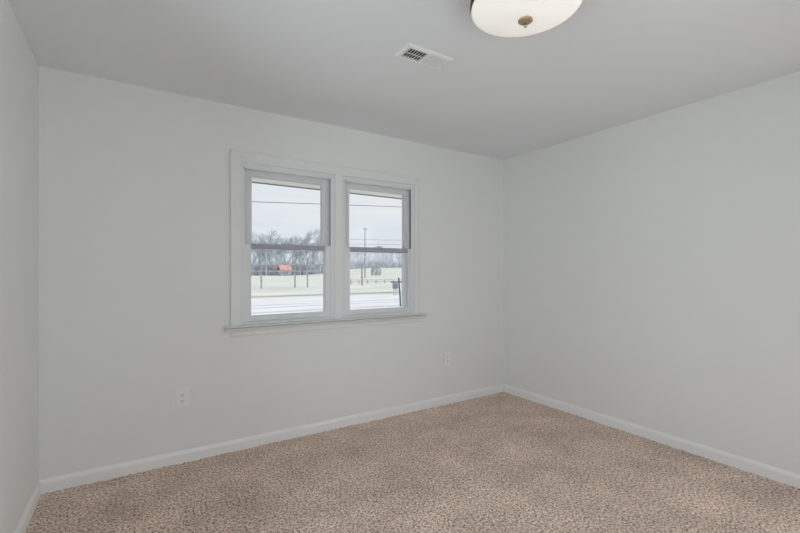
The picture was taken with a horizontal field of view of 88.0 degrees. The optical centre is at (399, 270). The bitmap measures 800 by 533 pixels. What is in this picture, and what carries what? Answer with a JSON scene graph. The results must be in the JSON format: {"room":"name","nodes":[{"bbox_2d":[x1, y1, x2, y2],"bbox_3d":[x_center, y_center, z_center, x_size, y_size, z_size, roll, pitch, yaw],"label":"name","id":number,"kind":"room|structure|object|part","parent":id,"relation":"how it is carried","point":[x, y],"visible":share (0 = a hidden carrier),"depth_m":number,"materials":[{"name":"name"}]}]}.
{"room":"empty bedroom","nodes":[
{"label":"empty bedroom","id":0,"kind":"room"},
{"bbox_2d":[0,0,38,532],"bbox_3d":[-1.092,0.050,0.702,0.150,2.480,3.838,0,0,-33],"label":"wall","id":1,"kind":"structure","parent":0,"point":[19,68],"depth_m":1.96,"materials":[{"name":"white paint"}]},
{"bbox_2d":[14,481,40,532],"bbox_3d":[-1.023,1.238,0.746,0.014,0.093,3.810,0,0,-33],"label":"baseboard","id":2,"kind":"structure","parent":1,"relation":"attached to","point":[29,510],"depth_m":2.11,"materials":[{"name":"white paint"}]},
{"bbox_2d":[39,66,503,479],"bbox_3d":[-0.522,0.050,3.430,4.044,2.480,0.150,0,0,-33],"label":"wall","id":3,"kind":"structure","parent":0,"point":[134,181],"depth_m":2.77,"materials":[{"name":"white paint"}]},
{"bbox_2d":[176,388,188,407],"bbox_3d":[-1.445,0.842,2.748,0.077,0.125,0.009,0,0,-33],"label":"wall outlet","id":4,"kind":"object","parent":3,"relation":"attached to","point":[182,395],"visible":1,"depth_m":2.75,"materials":[{"name":"white plastic"}]},
{"bbox_2d":[38,384,503,493],"bbox_3d":[-0.478,1.238,3.361,3.744,0.093,0.014,0,0,-33],"label":"baseboard","id":5,"kind":"structure","parent":3,"relation":"attached to","point":[52,484],"depth_m":2.93,"materials":[{"name":"white paint"}]},
{"bbox_2d":[240,162,334,324],"bbox_3d":[-0.871,-0.195,3.196,0.728,1.160,0.149,0,0,-33],"label":"window","id":6,"kind":"structure","parent":3,"relation":"in","point":[248,171],"depth_m":3.14,"materials":[{"name":"white plastic"}]},
{"bbox_3d":[-0.865,-0.451,3.184,0.670,0.586,0.030,0,0,-33],"label":"sash","id":7,"kind":"part","parent":6,"relation":"part of","materials":[{"name":"white plastic"}]},
{"bbox_3d":[-0.842,0.083,3.149,0.674,0.566,0.038,0,0,-33],"label":"sash","id":8,"kind":"part","parent":6,"relation":"part of","materials":[{"name":"white plastic"}]},
{"bbox_3d":[-0.842,-0.180,3.152,0.571,0.040,0.033,0,0,-33],"label":"meeting rail","id":9,"kind":"part","parent":6,"relation":"part of","materials":[{"name":"grey"}]},
{"bbox_2d":[230,148,419,325],"bbox_3d":[-0.544,-0.235,3.398,1.619,1.245,0.161,0,0,-33],"label":"trim","id":10,"kind":"structure","parent":3,"relation":"attached to","point":[237,156],"depth_m":3.25,"materials":[{"name":"white paint"}]},
{"bbox_2d":[224,313,428,336],"bbox_3d":[-0.493,0.425,3.339,1.729,0.081,0.095,0,0,-33],"label":"trim","id":11,"kind":"structure","parent":3,"relation":"attached to","point":[297,326],"depth_m":3.23,"materials":[{"name":"white paint"}]},
{"bbox_2d":[252,178,401,197],"bbox_3d":[-0.726,-0.903,3.749,6.144,0.204,0.607,0,0,-33],"label":"roof overhang","id":12,"kind":"object","parent":3,"relation":"attached to","point":[259,180],"visible":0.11,"depth_m":3.94,"materials":[{"name":"white paint"}]},
{"bbox_2d":[252,182,401,198],"bbox_3d":[-0.888,-0.806,4.004,6.144,0.027,0.014,0,0,-33],"label":"drip edge","id":13,"kind":"structure","parent":12,"relation":"attached to","point":[252,182],"depth_m":3.99,"materials":[{"name":"silver metal"}]},
{"bbox_2d":[342,176,413,317],"bbox_3d":[-0.213,-0.195,3.616,0.718,1.160,0.149,0,0,-33],"label":"window","id":14,"kind":"structure","parent":3,"relation":"in","point":[407,191],"depth_m":3.60,"materials":[{"name":"white plastic"}]},
{"bbox_3d":[-0.206,-0.451,3.604,0.660,0.586,0.030,0,0,-33],"label":"sash","id":15,"kind":"part","parent":14,"relation":"part of","materials":[{"name":"white plastic"}]},
{"bbox_3d":[-0.184,0.083,3.569,0.664,0.566,0.038,0,0,-33],"label":"sash","id":16,"kind":"part","parent":14,"relation":"part of","materials":[{"name":"white plastic"}]},
{"bbox_3d":[-0.178,-0.180,3.576,0.575,0.040,0.033,0,0,-33],"label":"meeting rail","id":17,"kind":"part","parent":14,"relation":"part of","materials":[{"name":"grey"}]},
{"bbox_2d":[444,352,449,365],"bbox_3d":[0.453,0.840,3.958,0.077,0.125,0.009,0,0,-33],"label":"wall outlet","id":18,"kind":"object","parent":3,"relation":"attached to","point":[447,354],"visible":1,"depth_m":3.95,"materials":[{"name":"white plastic"}]},
{"bbox_2d":[8,0,799,159],"bbox_3d":[0.550,-1.230,1.749,4.044,0.120,4.138,0,0,-33],"label":"ceiling","id":19,"kind":"structure","parent":0,"point":[611,63],"depth_m":2.25,"materials":[{"name":"white paint"}]},
{"bbox_2d":[395,43,453,69],"bbox_3d":[0.132,-1.164,2.260,0.296,0.012,0.143,0,0,-33],"label":"ceiling vent","id":20,"kind":"object","parent":19,"relation":"in","point":[411,52],"visible":1,"depth_m":2.25,"materials":[{"name":"white metal"}]},
{"bbox_2d":[470,0,581,36],"bbox_3d":[0.509,-1.079,1.680,0.444,0.183,0.444,0,0,-33],"label":"ceiling light","id":21,"kind":"object","parent":19,"relation":"attached to","point":[502,18],"visible":1,"depth_m":1.67,"materials":[{"name":"white glass"}]},
{"bbox_2d":[25,392,799,532],"bbox_3d":[0.550,1.343,1.749,4.044,0.153,4.138,0,0,-33],"label":"floor","id":22,"kind":"structure","parent":0,"point":[502,462],"depth_m":2.43,"materials":[{"name":"carpet"}]},
{"bbox_2d":[504,71,799,474],"bbox_3d":[2.192,0.050,2.796,0.150,2.480,3.838,0,0,-33],"label":"wall","id":23,"kind":"structure","parent":0,"point":[652,263],"depth_m":2.99,"materials":[{"name":"white paint"}]},
{"bbox_2d":[504,384,799,488],"bbox_3d":[1.820,1.238,3.226,0.014,0.093,2.684,0,0,-33],"label":"baseboard","id":24,"kind":"structure","parent":23,"relation":"attached to","point":[779,475],"depth_m":2.98,"materials":[{"name":"white paint"}]},
{"label":"outside","id":25,"kind":"structure","parent":0,"visible":0},
{"bbox_2d":[251,268,401,298],"bbox_3d":[-13.625,0.120,216.655,450.000,3.300,460.000,0,0,-33],"label":"ground","id":26,"kind":"structure","parent":25,"point":[272,285],"depth_m":54.28,"materials":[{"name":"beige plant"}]},
{"bbox_2d":[251,239,266,275],"bbox_3d":[-55.702,-5.574,162.890,10.452,15.312,11.825,0,0,-33],"label":"bare tree","id":27,"kind":"object","parent":26,"relation":"on","point":[260,241],"visible":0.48,"depth_m":161.53,"materials":[{"name":"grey plant"}]},
{"bbox_2d":[261,240,272,263],"bbox_3d":[-55.057,-5.574,172.689,11.825,15.312,10.452,0,0,14],"label":"bare tree","id":28,"kind":"object","parent":26,"relation":"on","point":[267,258],"visible":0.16,"depth_m":173.12,"materials":[{"name":"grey plant"}]},
{"bbox_2d":[252,229,285,263],"bbox_3d":[-55.359,-7.794,170.928,17.030,19.873,15.664,0,0,-17],"label":"bare tree","id":29,"kind":"object","parent":26,"relation":"on","point":[254,235],"visible":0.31,"depth_m":168.70,"materials":[{"name":"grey plant"}]},
{"bbox_2d":[251,232,288,275],"bbox_3d":[-52.524,-6.785,161.723,18.121,17.891,13.875,0,0,-1],"label":"bare tree","id":30,"kind":"object","parent":26,"relation":"on","point":[270,237],"visible":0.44,"depth_m":161.53,"materials":[{"name":"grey plant"}]},
{"bbox_2d":[261,234,297,263],"bbox_3d":[-48.136,-6.567,164.976,13.656,17.325,14.847,0,0,30],"label":"bare tree","id":31,"kind":"object","parent":26,"relation":"on","point":[265,236],"visible":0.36,"depth_m":166.70,"materials":[{"name":"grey plant"}]},
{"bbox_2d":[276,265,291,275],"bbox_3d":[-42.734,-0.180,153.024,4.457,4.100,5.000,0,0,-33],"label":"shed","id":32,"kind":"object","parent":26,"relation":"on","point":[280,267],"visible":0.79,"depth_m":151.74,"materials":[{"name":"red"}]},
{"bbox_2d":[268,240,304,263],"bbox_3d":[-47.512,-5.807,171.834,16.050,15.846,12.290,0,0,-45],"label":"bare tree","id":33,"kind":"object","parent":26,"relation":"on","point":[299,252],"visible":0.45,"depth_m":171.15,"materials":[{"name":"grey plant"}]},
{"bbox_2d":[251,260,322,274],"bbox_3d":[-46.765,-1.708,174.181,36.986,7.412,7.094,0,0,-33],"label":"undergrowth","id":34,"kind":"object","parent":26,"relation":"on","point":[256,267],"visible":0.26,"depth_m":172.16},
{"bbox_2d":[251,258,322,287],"bbox_3d":[-11.861,0.284,43.379,11.172,3.372,0.215,0,0,-33],"label":"fence","id":35,"kind":"object","parent":26,"relation":"on","point":[294,264],"visible":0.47,"depth_m":43.85,"materials":[{"name":"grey wood"}]},
{"bbox_3d":[-11.830,0.021,43.332,11.172,0.079,0.072,0,0,-33],"label":"rail","id":36,"kind":"part","parent":35,"relation":"part of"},
{"bbox_3d":[-11.830,-0.671,43.330,11.172,0.198,0.100,0,0,-33],"label":"rail","id":37,"kind":"part","parent":35,"relation":"part of","materials":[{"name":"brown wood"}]},
{"bbox_3d":[-11.134,0.508,43.899,0.120,2.924,0.120,0,0,-33],"label":"post","id":38,"kind":"part","parent":35,"relation":"part of","materials":[{"name":"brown wood"}]},
{"bbox_2d":[280,236,309,274],"bbox_3d":[-44.520,-6.846,174.206,14.057,17.835,15.284,0,0,-14],"label":"bare tree","id":39,"kind":"object","parent":26,"relation":"on","point":[291,238],"visible":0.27,"depth_m":172.41,"materials":[{"name":"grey plant"}]},
{"bbox_2d":[282,234,310,263],"bbox_3d":[-46.171,-7.056,179.573,14.190,18.374,12.542,0,0,-29],"label":"bare tree","id":40,"kind":"object","parent":26,"relation":"on","point":[297,234],"visible":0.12,"depth_m":178.79,"materials":[{"name":"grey plant"}]},
{"bbox_2d":[287,229,319,274],"bbox_3d":[-37.443,-7.832,169.046,15.461,19.935,20.192,0,0,2],"label":"bare tree","id":41,"kind":"object","parent":26,"relation":"on","point":[308,233],"visible":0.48,"depth_m":169.20,"materials":[{"name":"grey plant"}]},
{"bbox_2d":[298,228,320,273],"bbox_3d":[-34.838,-8.404,176.390,13.936,20.416,15.767,0,0,17],"label":"bare tree","id":42,"kind":"object","parent":26,"relation":"on","point":[316,238],"visible":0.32,"depth_m":174.63,"materials":[{"name":"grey plant"}]},
{"bbox_2d":[310,238,322,273],"bbox_3d":[-30.672,-7.528,176.115,15.720,18.344,14.459,0,0,33],"label":"bare tree","id":43,"kind":"object","parent":26,"relation":"on","point":[318,238],"visible":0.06,"depth_m":175.04,"materials":[{"name":"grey plant"}]},
{"bbox_2d":[251,291,401,297],"bbox_3d":[18.161,1.772,45.916,320.000,0.095,0.900,0,0,-33],"label":"verge","id":44,"kind":"structure","parent":26,"relation":"on","point":[400,291],"depth_m":29.75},
{"bbox_2d":[361,263,362,285],"bbox_3d":[-4.628,0.529,50.420,0.220,2.882,0.220,0,0,-33],"label":"marker post","id":45,"kind":"object","parent":26,"relation":"on","point":[361,263],"visible":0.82,"depth_m":50.36,"materials":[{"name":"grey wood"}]},
{"bbox_2d":[364,229,367,277],"bbox_3d":[-8.725,-4.404,103.488,1.200,12.948,0.420,0,0,-33],"label":"utility pole","id":46,"kind":"object","parent":26,"relation":"on","point":[365,229],"visible":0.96,"depth_m":103.48,"materials":[{"name":"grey wood"}]},
{"bbox_2d":[350,258,401,268],"bbox_3d":[-9.825,-3.715,214.332,43.212,6.303,7.072,0,0,-33],"label":"undergrowth","id":47,"kind":"object","parent":26,"relation":"on","point":[383,264],"visible":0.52,"depth_m":211.86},
{"bbox_2d":[350,279,401,283],"bbox_3d":[-2.979,1.567,59.744,11.538,0.806,0.170,0,0,-33],"label":"rail fence","id":48,"kind":"object","parent":26,"relation":"on","point":[358,281],"visible":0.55,"depth_m":59.32,"materials":[{"name":"grey wood"}]},
{"bbox_3d":[-2.958,1.526,59.710,11.418,0.152,0.090,0,0,-33],"label":"rail","id":49,"kind":"part","parent":48,"relation":"part of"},
{"bbox_3d":[-2.958,1.270,59.710,11.419,0.211,0.090,0,0,-33],"label":"rail","id":50,"kind":"part","parent":48,"relation":"part of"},
{"bbox_2d":[371,265,380,274],"bbox_3d":[-7.952,-0.119,137.267,3.740,3.782,3.622,0,0,-33],"label":"bush","id":51,"kind":"object","parent":26,"relation":"on","point":[373,271],"visible":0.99,"depth_m":136.74,"materials":[{"name":"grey plant"}]},
{"bbox_2d":[391,278,400,305],"bbox_3d":[-0.181,1.153,20.403,0.578,1.638,0.080,0,0,-33],"label":"sign","id":52,"kind":"object","parent":26,"relation":"on","point":[396,284],"visible":0.98,"depth_m":20.39,"materials":[{"name":"grey paint"}]},
{"bbox_3d":[-0.016,1.153,20.508,0.186,1.638,0.080,0,0,-33],"label":"post","id":53,"kind":"part","parent":52,"relation":"part of","materials":[{"name":"grey paint"}]},
{"bbox_3d":[0.771,-1.623,33.401,1.400,7.386,0.420,0,0,-33],"label":"utility pole","id":54,"kind":"object","parent":26,"relation":"on","visible":0},
{"bbox_2d":[252,201,396,206],"bbox_3d":[-6.201,-4.676,28.780,16.409,0.916,0.040,0,0,-33],"label":"overhead wire","id":55,"kind":"object","parent":54,"relation":"attached to","point":[252,201],"visible":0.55,"depth_m":28.65,"materials":[{"name":"grey"}]},
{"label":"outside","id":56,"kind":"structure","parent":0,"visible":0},
{"bbox_2d":[251,294,401,314],"bbox_3d":[22.812,1.785,38.623,320.000,0.070,12.600,0,0,-33],"label":"road","id":57,"kind":"structure","parent":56,"point":[264,303],"depth_m":22.29,"materials":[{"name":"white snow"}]}
]}

